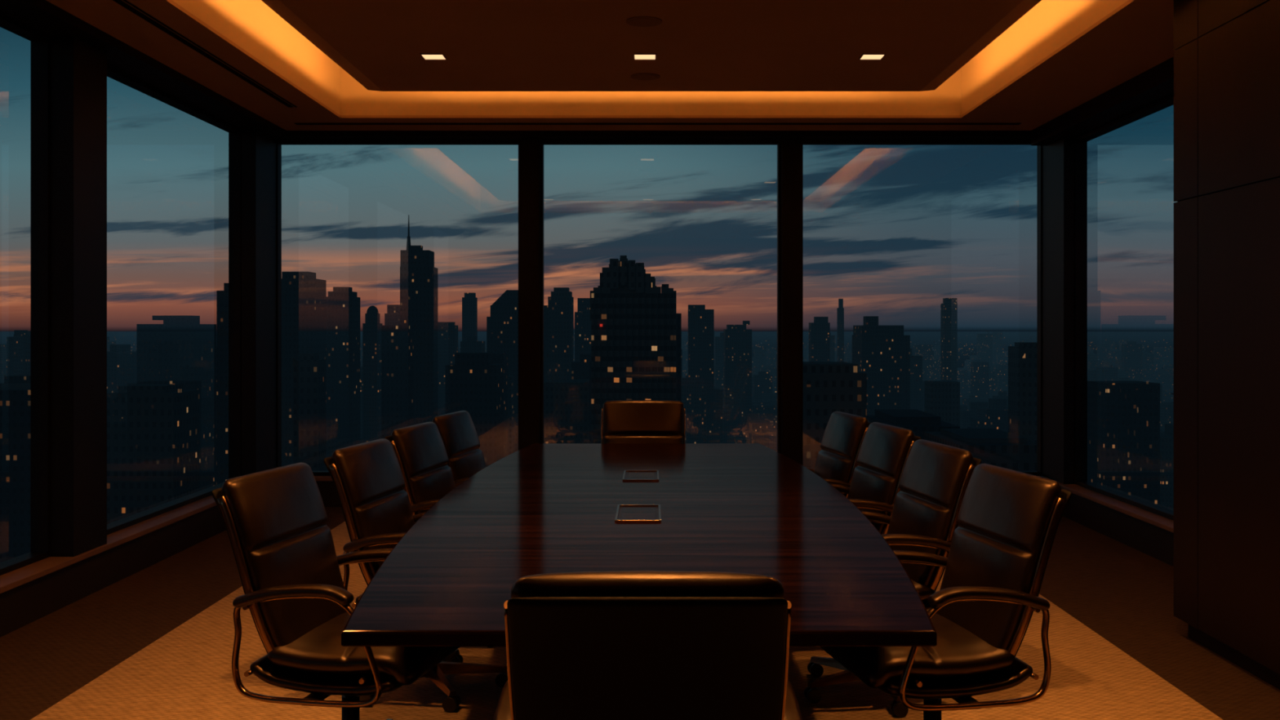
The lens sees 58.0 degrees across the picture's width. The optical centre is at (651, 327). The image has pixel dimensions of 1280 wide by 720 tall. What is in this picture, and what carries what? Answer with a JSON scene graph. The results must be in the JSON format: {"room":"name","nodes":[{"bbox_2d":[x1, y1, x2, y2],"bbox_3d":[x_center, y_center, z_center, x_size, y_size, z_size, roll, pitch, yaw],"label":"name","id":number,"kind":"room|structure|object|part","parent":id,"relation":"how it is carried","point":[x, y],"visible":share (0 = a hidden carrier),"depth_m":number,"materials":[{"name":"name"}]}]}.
{"room":"conference room","nodes":[
{"label":"conference room","id":0,"kind":"room"},
{"bbox_2d":[0,0,286,637],"bbox_3d":[-3.080,-0.300,3.850,0.320,3.480,10.900,0,0,0],"label":"window frame","id":1,"kind":"structure","parent":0,"point":[81,52],"depth_m":6.15,"materials":[{"name":"paint"}]},
{"bbox_2d":[0,12,49,575],"bbox_3d":[-3.200,-0.165,4.730,0.090,2.730,2.680,0,0,0],"label":"window","id":2,"kind":"structure","parent":1,"relation":"in","point":[40,42],"depth_m":6.04,"materials":[{"name":"metal"}]},
{"bbox_2d":[0,495,217,593],"bbox_3d":[-3.125,1.215,3.835,0.230,0.030,10.870,0,0,0],"label":"trim","id":3,"kind":"structure","parent":1,"relation":"attached to","point":[14,579],"depth_m":6.48,"materials":[{"name":"brown wood"}]},
{"bbox_2d":[106,64,240,534],"bbox_3d":[-3.200,-0.165,7.660,0.090,2.730,2.480,0,0,0],"label":"window","id":4,"kind":"structure","parent":1,"relation":"in","point":[234,132],"depth_m":8.87,"materials":[{"name":"metal"}]},
{"bbox_2d":[45,0,1174,130],"bbox_3d":[0.060,-1.880,3.900,6.620,0.600,11.200,0,0,0],"label":"ceiling","id":5,"kind":"structure","parent":0,"point":[1060,55],"depth_m":7.95,"materials":[{"name":"paint"}]},
{"bbox_2d":[294,123,1021,124],"bbox_3d":[0.050,-1.577,8.930,5.600,0.004,0.060,0,0,0],"label":"ceiling vent","id":6,"kind":"object","parent":5,"relation":"in","point":[295,123],"visible":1,"depth_m":8.91,"materials":[{"name":"black metal"}]},
{"bbox_2d":[0,506,1279,719],"bbox_3d":[0.060,1.490,3.900,6.620,0.100,11.200,0,0,0],"label":"floor","id":7,"kind":"structure","parent":0,"point":[1124,594],"depth_m":5.67,"materials":[{"name":"brown carpet"}]},
{"bbox_2d":[30,521,1222,719],"bbox_3d":[-0.090,1.436,3.975,4.360,0.008,9.150,0,0,0],"label":"carpet","id":8,"kind":"object","parent":7,"relation":"on","point":[185,673],"visible":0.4,"depth_m":4.59,"materials":[{"name":"beige carpet"}]},
{"bbox_2d":[211,462,460,719],"bbox_3d":[-0.972,0.945,3.712,0.667,0.972,0.624,0,0,11],"label":"office chair","id":9,"kind":"object","parent":8,"relation":"on","point":[297,599],"visible":0.75,"depth_m":3.52,"materials":[{"name":"leather"}]},
{"bbox_3d":[-1.157,0.736,3.748,0.250,0.554,0.512,0,0,11],"label":"backrest","id":10,"kind":"part","parent":9,"relation":"part of","materials":[{"name":"leather"}]},
{"bbox_3d":[-1.003,0.816,3.718,0.544,0.611,0.590,0,0,11],"label":"frame","id":11,"kind":"part","parent":9,"relation":"part of","materials":[{"name":"brown metal"}]},
{"bbox_3d":[-1.014,0.801,3.720,0.373,0.078,0.624,0,0,11],"label":"armrest","id":12,"kind":"part","parent":9,"relation":"part of","materials":[{"name":"metal"}]},
{"bbox_3d":[-0.909,1.023,3.700,0.538,0.168,0.532,0,0,11],"label":"seat","id":13,"kind":"part","parent":9,"relation":"part of","materials":[{"name":"leather"}]},
{"bbox_2d":[323,438,507,712],"bbox_3d":[-0.880,0.945,4.582,0.667,0.972,0.624,0,0,9],"label":"office chair","id":14,"kind":"object","parent":8,"relation":"on","point":[367,477],"visible":0.37,"depth_m":4.45,"materials":[{"name":"leather"}]},
{"bbox_3d":[-0.817,1.023,4.572,0.538,0.168,0.532,0,0,9],"label":"seat","id":15,"kind":"part","parent":14,"relation":"part of","materials":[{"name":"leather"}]},
{"bbox_3d":[-0.911,0.816,4.587,0.544,0.611,0.590,0,0,9],"label":"frame","id":16,"kind":"part","parent":14,"relation":"part of","materials":[{"name":"brown metal"}]},
{"bbox_3d":[-1.067,0.736,4.612,0.250,0.554,0.512,0,0,9],"label":"backrest","id":17,"kind":"part","parent":14,"relation":"part of","materials":[{"name":"leather"}]},
{"bbox_3d":[-0.923,0.801,4.589,0.373,0.078,0.624,0,0,9],"label":"armrest","id":18,"kind":"part","parent":14,"relation":"part of","materials":[{"name":"metal"}]},
{"bbox_2d":[384,422,493,647],"bbox_3d":[-0.850,0.945,5.452,0.667,0.972,0.624,0,0,9],"label":"office chair","id":19,"kind":"object","parent":8,"relation":"on","point":[420,450],"visible":0.24,"depth_m":5.33,"materials":[{"name":"leather"}]},
{"bbox_3d":[-0.881,0.816,5.457,0.544,0.611,0.590,0,0,9],"label":"frame","id":20,"kind":"part","parent":19,"relation":"part of","materials":[{"name":"brown metal"}]},
{"bbox_3d":[-1.036,0.736,5.482,0.250,0.554,0.512,0,0,9],"label":"backrest","id":21,"kind":"part","parent":19,"relation":"part of","materials":[{"name":"leather"}]},
{"bbox_3d":[-0.893,0.801,5.459,0.373,0.078,0.624,0,0,9],"label":"armrest","id":22,"kind":"part","parent":19,"relation":"part of","materials":[{"name":"leather"}]},
{"bbox_2d":[431,410,485,486],"bbox_3d":[-0.810,0.945,6.232,0.667,0.972,0.624,0,0,9],"label":"office chair","id":23,"kind":"object","parent":8,"relation":"on","point":[457,430],"visible":0.18,"depth_m":6.13,"materials":[{"name":"leather"}]},
{"bbox_3d":[-0.853,0.801,6.239,0.373,0.078,0.624,0,0,9],"label":"armrest","id":24,"kind":"part","parent":23,"relation":"part of","materials":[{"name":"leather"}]},
{"bbox_2d":[341,443,937,646],"bbox_3d":[-0.028,1.057,4.770,1.656,0.748,4.280,0,0,0],"label":"conference table","id":25,"kind":"object","parent":8,"relation":"on","point":[540,508],"visible":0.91,"depth_m":3.73,"materials":[{"name":"brown wood"}]},
{"bbox_2d":[601,400,685,443],"bbox_3d":[-0.050,0.945,7.087,0.624,0.972,0.667,0,0,0],"label":"office chair","id":26,"kind":"object","parent":8,"relation":"on","point":[623,421],"visible":0.16,"depth_m":7.28,"materials":[{"name":"leather"}]},
{"bbox_2d":[493,570,802,719],"bbox_3d":[-0.007,0.945,2.443,0.624,0.972,0.667,0,0,0],"label":"office chair","id":27,"kind":"object","parent":8,"relation":"on","point":[614,645],"visible":1,"depth_m":2.16,"materials":[{"name":"leather"}]},
{"bbox_3d":[-0.007,0.736,2.255,0.512,0.554,0.250,0,0,0],"label":"backrest","id":28,"kind":"part","parent":27,"relation":"part of","materials":[{"name":"leather"}]},
{"bbox_3d":[-0.007,0.801,2.401,0.624,0.078,0.373,0,0,0],"label":"armrest","id":29,"kind":"part","parent":27,"relation":"part of","materials":[{"name":"leather"}]},
{"bbox_2d":[805,411,871,497],"bbox_3d":[0.790,0.945,6.173,0.667,0.972,0.624,0,0,-9],"label":"office chair","id":30,"kind":"object","parent":8,"relation":"on","point":[844,433],"visible":0.23,"depth_m":6.05,"materials":[{"name":"leather"}]},
{"bbox_3d":[0.833,0.801,6.179,0.373,0.078,0.624,0,0,-9],"label":"armrest","id":31,"kind":"part","parent":30,"relation":"part of","materials":[{"name":"leather"}]},
{"bbox_3d":[0.821,0.816,6.177,0.544,0.611,0.590,0,0,-9],"label":"frame","id":32,"kind":"part","parent":30,"relation":"part of","materials":[{"name":"brown metal"}]},
{"bbox_2d":[829,422,921,534],"bbox_3d":[0.860,0.945,5.433,0.667,0.972,0.624,0,0,-9],"label":"office chair","id":33,"kind":"object","parent":8,"relation":"on","point":[885,449],"visible":0.34,"depth_m":5.31,"materials":[{"name":"leather"}]},
{"bbox_3d":[0.903,0.801,5.439,0.373,0.078,0.624,0,0,-9],"label":"armrest","id":34,"kind":"part","parent":33,"relation":"part of","materials":[{"name":"leather"}]},
{"bbox_3d":[0.891,0.816,5.437,0.544,0.611,0.590,0,0,-9],"label":"frame","id":35,"kind":"part","parent":33,"relation":"part of","materials":[{"name":"brown metal"}]},
{"bbox_2d":[804,439,981,717],"bbox_3d":[0.880,0.945,4.553,0.667,0.972,0.624,0,0,-9],"label":"office chair","id":36,"kind":"object","parent":8,"relation":"on","point":[935,477],"visible":0.37,"depth_m":4.42,"materials":[{"name":"leather"}]},
{"bbox_3d":[0.923,0.801,4.559,0.373,0.078,0.624,0,0,-9],"label":"armrest","id":37,"kind":"part","parent":36,"relation":"part of","materials":[{"name":"leather"}]},
{"bbox_3d":[0.911,0.816,4.557,0.544,0.611,0.590,0,0,-9],"label":"frame","id":38,"kind":"part","parent":36,"relation":"part of","materials":[{"name":"brown metal"}]},
{"bbox_3d":[0.817,1.023,4.543,0.538,0.168,0.532,0,0,-9],"label":"seat","id":39,"kind":"part","parent":36,"relation":"part of","materials":[{"name":"leather"}]},
{"bbox_3d":[1.067,0.736,4.582,0.250,0.554,0.512,0,0,-9],"label":"backrest","id":40,"kind":"part","parent":36,"relation":"part of","materials":[{"name":"leather"}]},
{"bbox_2d":[819,463,1071,719],"bbox_3d":[0.902,0.945,3.682,0.667,0.972,0.624,0,0,-11],"label":"office chair","id":41,"kind":"object","parent":8,"relation":"on","point":[980,614],"visible":0.83,"depth_m":3.49,"materials":[{"name":"leather"}]},
{"bbox_3d":[0.839,1.023,3.670,0.538,0.168,0.532,0,0,-11],"label":"seat","id":42,"kind":"part","parent":41,"relation":"part of","materials":[{"name":"leather"}]},
{"bbox_3d":[0.944,0.801,3.690,0.373,0.078,0.624,0,0,-11],"label":"armrest","id":43,"kind":"part","parent":41,"relation":"part of","materials":[{"name":"metal"}]},
{"bbox_3d":[0.933,0.816,3.688,0.544,0.611,0.590,0,0,-11],"label":"frame","id":44,"kind":"part","parent":41,"relation":"part of","materials":[{"name":"brown metal"}]},
{"bbox_3d":[1.087,0.736,3.718,0.250,0.554,0.512,0,0,-11],"label":"backrest","id":45,"kind":"part","parent":41,"relation":"part of","materials":[{"name":"leather"}]},
{"bbox_2d":[1173,0,1279,689],"bbox_3d":[2.800,-0.070,1.910,0.699,3.017,7.020,0,0,0],"label":"wall","id":46,"kind":"structure","parent":7,"relation":"on","point":[1227,52],"depth_m":4.91,"materials":[{"name":"brown wood"}]},
{"bbox_2d":[261,0,1041,91],"bbox_3d":[0.000,-1.726,5.825,4.120,0.069,5.150,0,0,0],"label":"ceiling","id":47,"kind":"structure","parent":0,"point":[487,45],"depth_m":6.85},
{"bbox_2d":[419,53,447,59],"bbox_3d":[-1.360,-1.696,7.220,0.146,0.008,0.146,0,0,0],"label":"recessed light","id":48,"kind":"object","parent":47,"relation":"in","point":[424,55],"visible":1,"depth_m":7.21,"materials":[{"name":"paint"}]},
{"bbox_2d":[626,16,662,26],"bbox_3d":[-0.040,-1.695,6.400,0.200,0.009,0.200,0,0,0],"label":"ceiling speaker","id":49,"kind":"object","parent":47,"relation":"in","point":[639,21],"depth_m":6.38},
{"bbox_2d":[633,53,656,59],"bbox_3d":[-0.040,-1.696,7.220,0.146,0.008,0.146,0,0,0],"label":"recessed light","id":50,"kind":"object","parent":47,"relation":"in","point":[636,55],"visible":1,"depth_m":7.20,"materials":[{"name":"paint"}]},
{"bbox_2d":[630,72,660,79],"bbox_3d":[-0.040,-1.695,7.800,0.200,0.009,0.200,0,0,0],"label":"ceiling speaker","id":51,"kind":"object","parent":47,"relation":"in","point":[642,76],"depth_m":7.78},
{"bbox_2d":[858,53,886,59],"bbox_3d":[1.380,-1.696,7.220,0.146,0.008,0.146,0,0,0],"label":"recessed light","id":52,"kind":"object","parent":47,"relation":"in","point":[864,55],"visible":1,"depth_m":7.20,"materials":[{"name":"paint"}]},
{"bbox_2d":[240,128,1075,506],"bbox_3d":[0.060,-0.300,9.180,6.600,3.480,0.600,0,0,0],"label":"window frame","id":53,"kind":"structure","parent":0,"point":[258,148],"depth_m":9.25,"materials":[{"name":"paint"}]},
{"bbox_2d":[276,139,520,475],"bbox_3d":[-2.055,-0.165,9.420,2.010,2.730,0.090,0,0,0],"label":"window","id":54,"kind":"structure","parent":53,"relation":"in","point":[279,142],"depth_m":9.38,"materials":[{"name":"metal"}]},
{"bbox_2d":[539,139,781,453],"bbox_3d":[0.075,-0.165,9.420,1.970,2.730,0.090,0,0,0],"label":"window","id":55,"kind":"structure","parent":53,"relation":"in","point":[542,142],"depth_m":9.38,"materials":[{"name":"metal"}]},
{"bbox_2d":[314,475,1042,480],"bbox_3d":[0.060,1.215,9.380,6.180,0.030,0.200,0,0,0],"label":"trim","id":56,"kind":"structure","parent":53,"relation":"attached to","point":[317,477],"depth_m":9.28,"materials":[{"name":"brown wood"}]},
{"bbox_2d":[800,139,1041,475],"bbox_3d":[2.195,-0.165,9.420,1.990,2.730,0.090,0,0,0],"label":"window","id":57,"kind":"structure","parent":53,"relation":"in","point":[803,142],"depth_m":9.38,"materials":[{"name":"metal"}]},
{"bbox_2d":[1031,56,1173,566],"bbox_3d":[3.200,-0.300,3.850,0.320,3.480,10.900,0,0,0],"label":"wall","id":58,"kind":"structure","parent":0,"point":[1156,83],"depth_m":7.72,"materials":[{"name":"paint"}]},
{"bbox_2d":[1044,477,1173,533],"bbox_3d":[3.245,1.215,7.360,0.230,0.030,3.820,0,0,0],"label":"trim","id":59,"kind":"structure","parent":58,"relation":"attached to","point":[1167,524],"depth_m":7.77,"materials":[{"name":"brown wood"}]},
{"bbox_2d":[1075,93,1173,520],"bbox_3d":[3.300,-0.130,7.390,0.090,2.660,3.020,0,0,0],"label":"window","id":60,"kind":"structure","parent":58,"relation":"in","point":[1081,141],"depth_m":8.87,"materials":[{"name":"metal"}]},
{"label":"outside","id":61,"kind":"structure","parent":0,"visible":0},
{"bbox_2d":[0,331,1173,402],"bbox_3d":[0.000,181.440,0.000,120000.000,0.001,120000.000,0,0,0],"label":"ground","id":62,"kind":"structure","parent":61,"point":[1150,339],"depth_m":8883.94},
{"bbox_2d":[0,383,31,562],"bbox_3d":[-206.405,100.111,371.206,42.412,162.658,42.412,0,0,0],"label":"skyscraper","id":63,"kind":"structure","parent":62,"relation":"on","point":[15,398],"depth_m":349.98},
{"bbox_2d":[106,383,199,524],"bbox_3d":[-146.053,99.099,339.521,19.042,164.683,19.042,0,0,0],"label":"skyscraper","id":64,"kind":"structure","parent":62,"relation":"on","point":[153,429],"depth_m":329.98,"materials":[{"name":"stone"}]},
{"bbox_2d":[136,315,216,490],"bbox_3d":[-201.777,88.089,492.048,24.097,186.703,24.097,0,0,0],"label":"skyscraper","id":65,"kind":"structure","parent":62,"relation":"on","point":[181,349],"depth_m":480.00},
{"bbox_2d":[216,283,228,484],"bbox_3d":[-188.586,80.518,527.051,14.103,201.844,14.103,0,0,0],"label":"skyscraper","id":66,"kind":"structure","parent":62,"relation":"on","point":[222,296],"depth_m":520.02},
{"bbox_2d":[281,271,326,471],"bbox_3d":[-184.536,76.006,610.040,20.081,210.869,20.081,0,0,0],"label":"skyscraper","id":67,"kind":"structure","parent":62,"relation":"on","point":[304,296],"depth_m":600.00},
{"bbox_2d":[293,352,325,471],"bbox_3d":[-113.583,94.886,384.166,8.332,173.108,8.332,0,0,0],"label":"skyscraper","id":68,"kind":"structure","parent":62,"relation":"on","point":[308,371],"depth_m":379.99,"materials":[{"name":"stone"}]},
{"bbox_2d":[326,286,359,471],"bbox_3d":[-189.036,78.198,708.482,16.965,206.483,16.965,0,0,0],"label":"skyscraper","id":69,"kind":"structure","parent":62,"relation":"on","point":[343,304],"depth_m":699.93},
{"bbox_2d":[362,305,382,443],"bbox_3d":[-218.638,81.969,906.232,12.464,198.941,12.464,0,0,0],"label":"skyscraper","id":70,"kind":"structure","parent":62,"relation":"on","point":[371,328],"depth_m":900.05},
{"bbox_2d":[384,304,399,325],"bbox_3d":[-212.969,81.127,956.304,12.608,200.626,12.608,0,0,0],"label":"skyscraper","id":71,"kind":"structure","parent":62,"relation":"on","point":[392,317],"depth_m":949.95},
{"bbox_2d":[381,325,413,438],"bbox_3d":[-124.409,90.074,566.463,12.926,182.733,12.926,0,0,0],"label":"skyscraper","id":72,"kind":"structure","parent":62,"relation":"on","point":[397,341],"depth_m":559.95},
{"bbox_2d":[400,214,437,425],"bbox_3d":[-132.400,58.464,659.002,18.003,245.952,18.004,0,0,0],"label":"skyscraper","id":73,"kind":"structure","parent":62,"relation":"on","point":[418,273],"depth_m":650.02,"materials":[{"name":"black glass"}]},
{"bbox_2d":[437,321,457,416],"bbox_3d":[-197.403,87.864,1110.156,20.312,187.153,20.312,0,0,0],"label":"skyscraper","id":74,"kind":"structure","parent":62,"relation":"on","point":[447,331],"depth_m":1100.08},
{"bbox_2d":[462,293,477,341],"bbox_3d":[-189.729,72.370,1206.924,13.849,218.139,13.849,0,0,0],"label":"skyscraper","id":75,"kind":"structure","parent":62,"relation":"on","point":[469,302],"depth_m":1199.96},
{"bbox_2d":[445,352,502,466],"bbox_3d":[-81.166,96.421,531.552,23.104,170.038,23.104,0,0,0],"label":"skyscraper","id":76,"kind":"structure","parent":62,"relation":"on","point":[473,384],"depth_m":520.02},
{"bbox_2d":[486,289,518,424],"bbox_3d":[-102.020,77.564,812.002,24.005,207.753,24.005,0,0,0],"label":"skyscraper","id":77,"kind":"structure","parent":62,"relation":"on","point":[502,326],"depth_m":799.93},
{"bbox_2d":[547,287,573,379],"bbox_3d":[-67.196,75.760,858.829,17.657,211.359,17.657,0,0,0],"label":"skyscraper","id":78,"kind":"structure","parent":62,"relation":"on","point":[561,301],"depth_m":850.07,"materials":[{"name":"stone"}]},
{"bbox_2d":[574,297,591,361],"bbox_3d":[-58.280,77.737,1008.079,16.157,207.406,16.157,0,0,0],"label":"skyscraper","id":79,"kind":"structure","parent":62,"relation":"on","point":[582,317],"depth_m":999.92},
{"bbox_2d":[0,328,1173,511],"bbox_3d":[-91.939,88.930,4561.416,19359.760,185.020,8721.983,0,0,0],"label":"city buildings","id":80,"kind":"structure","parent":62,"relation":"on","point":[983,379],"depth_m":1150.90,"materials":[{"name":"stone"}]},
{"bbox_2d":[590,255,676,443],"bbox_3d":[-5.505,79.713,361.923,26.221,203.454,26.645,0,0,0],"label":"skyscraper","id":81,"kind":"structure","parent":62,"relation":"on","point":[633,319],"depth_m":349.98,"materials":[{"name":"stone"}]},
{"bbox_2d":[688,304,714,443],"bbox_3d":[47.605,79.612,1112.060,24.120,203.656,24.120,0,0,0],"label":"skyscraper","id":82,"kind":"structure","parent":62,"relation":"on","point":[700,320],"depth_m":1100.08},
{"bbox_2d":[723,320,751,443],"bbox_3d":[98.269,86.594,1315.003,30.006,189.692,30.006,0,0,0],"label":"skyscraper","id":83,"kind":"structure","parent":62,"relation":"on","point":[737,340],"depth_m":1300.01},
{"bbox_2d":[808,316,830,361],"bbox_3d":[190.537,84.344,1310.502,21.004,194.192,21.004,0,0,0],"label":"skyscraper","id":84,"kind":"structure","parent":62,"relation":"on","point":[819,330],"depth_m":1300.01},
{"bbox_2d":[803,361,866,469],"bbox_3d":[40.583,94.846,272.500,15.753,173.188,25.000,0,0,0],"label":"skyscraper","id":85,"kind":"structure","parent":62,"relation":"on","point":[828,387],"depth_m":260.02,"materials":[{"name":"stone"}]},
{"bbox_2d":[836,298,844,361],"bbox_3d":[295.499,67.869,1804.674,9.348,227.141,9.348,0,0,0],"label":"skyscraper","id":86,"kind":"structure","parent":62,"relation":"on","point":[840,310],"depth_m":1800.04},
{"bbox_2d":[852,315,910,414],"bbox_3d":[182.804,86.046,922.500,37.392,190.788,45.000,0,0,0],"label":"skyscraper","id":87,"kind":"structure","parent":62,"relation":"on","point":[882,353],"depth_m":900.05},
{"bbox_2d":[866,409,959,439],"bbox_3d":[71.494,102.491,320.000,17.311,157.897,40.000,0,0,0],"label":"skyscraper","id":88,"kind":"structure","parent":62,"relation":"on","point":[919,422],"depth_m":306.00,"materials":[{"name":"black"}]},
{"bbox_2d":[924,380,959,426],"bbox_3d":[178.332,107.079,708.684,17.369,148.722,17.369,0,0,0],"label":"skyscraper","id":89,"kind":"structure","parent":62,"relation":"on","point":[942,397],"depth_m":699.93,"materials":[{"name":"glass"}]},
{"bbox_2d":[940,297,957,381],"bbox_3d":[388.632,71.245,1508.655,17.311,220.390,17.311,0,0,0],"label":"skyscraper","id":90,"kind":"structure","parent":62,"relation":"on","point":[948,308],"depth_m":1499.96,"materials":[{"name":"stone"}]},
{"bbox_2d":[1008,342,1045,477],"bbox_3d":[139.111,93.386,425.817,11.633,176.108,11.633,0,0,0],"label":"skyscraper","id":91,"kind":"structure","parent":62,"relation":"on","point":[1022,357],"depth_m":420.00,"materials":[{"name":"stone"}]},
{"bbox_2d":[1087,381,1159,506],"bbox_3d":[200.254,102.215,491.079,22.158,158.451,22.158,0,0,0],"label":"skyscraper","id":92,"kind":"structure","parent":62,"relation":"on","point":[1123,417],"depth_m":480.00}
]}

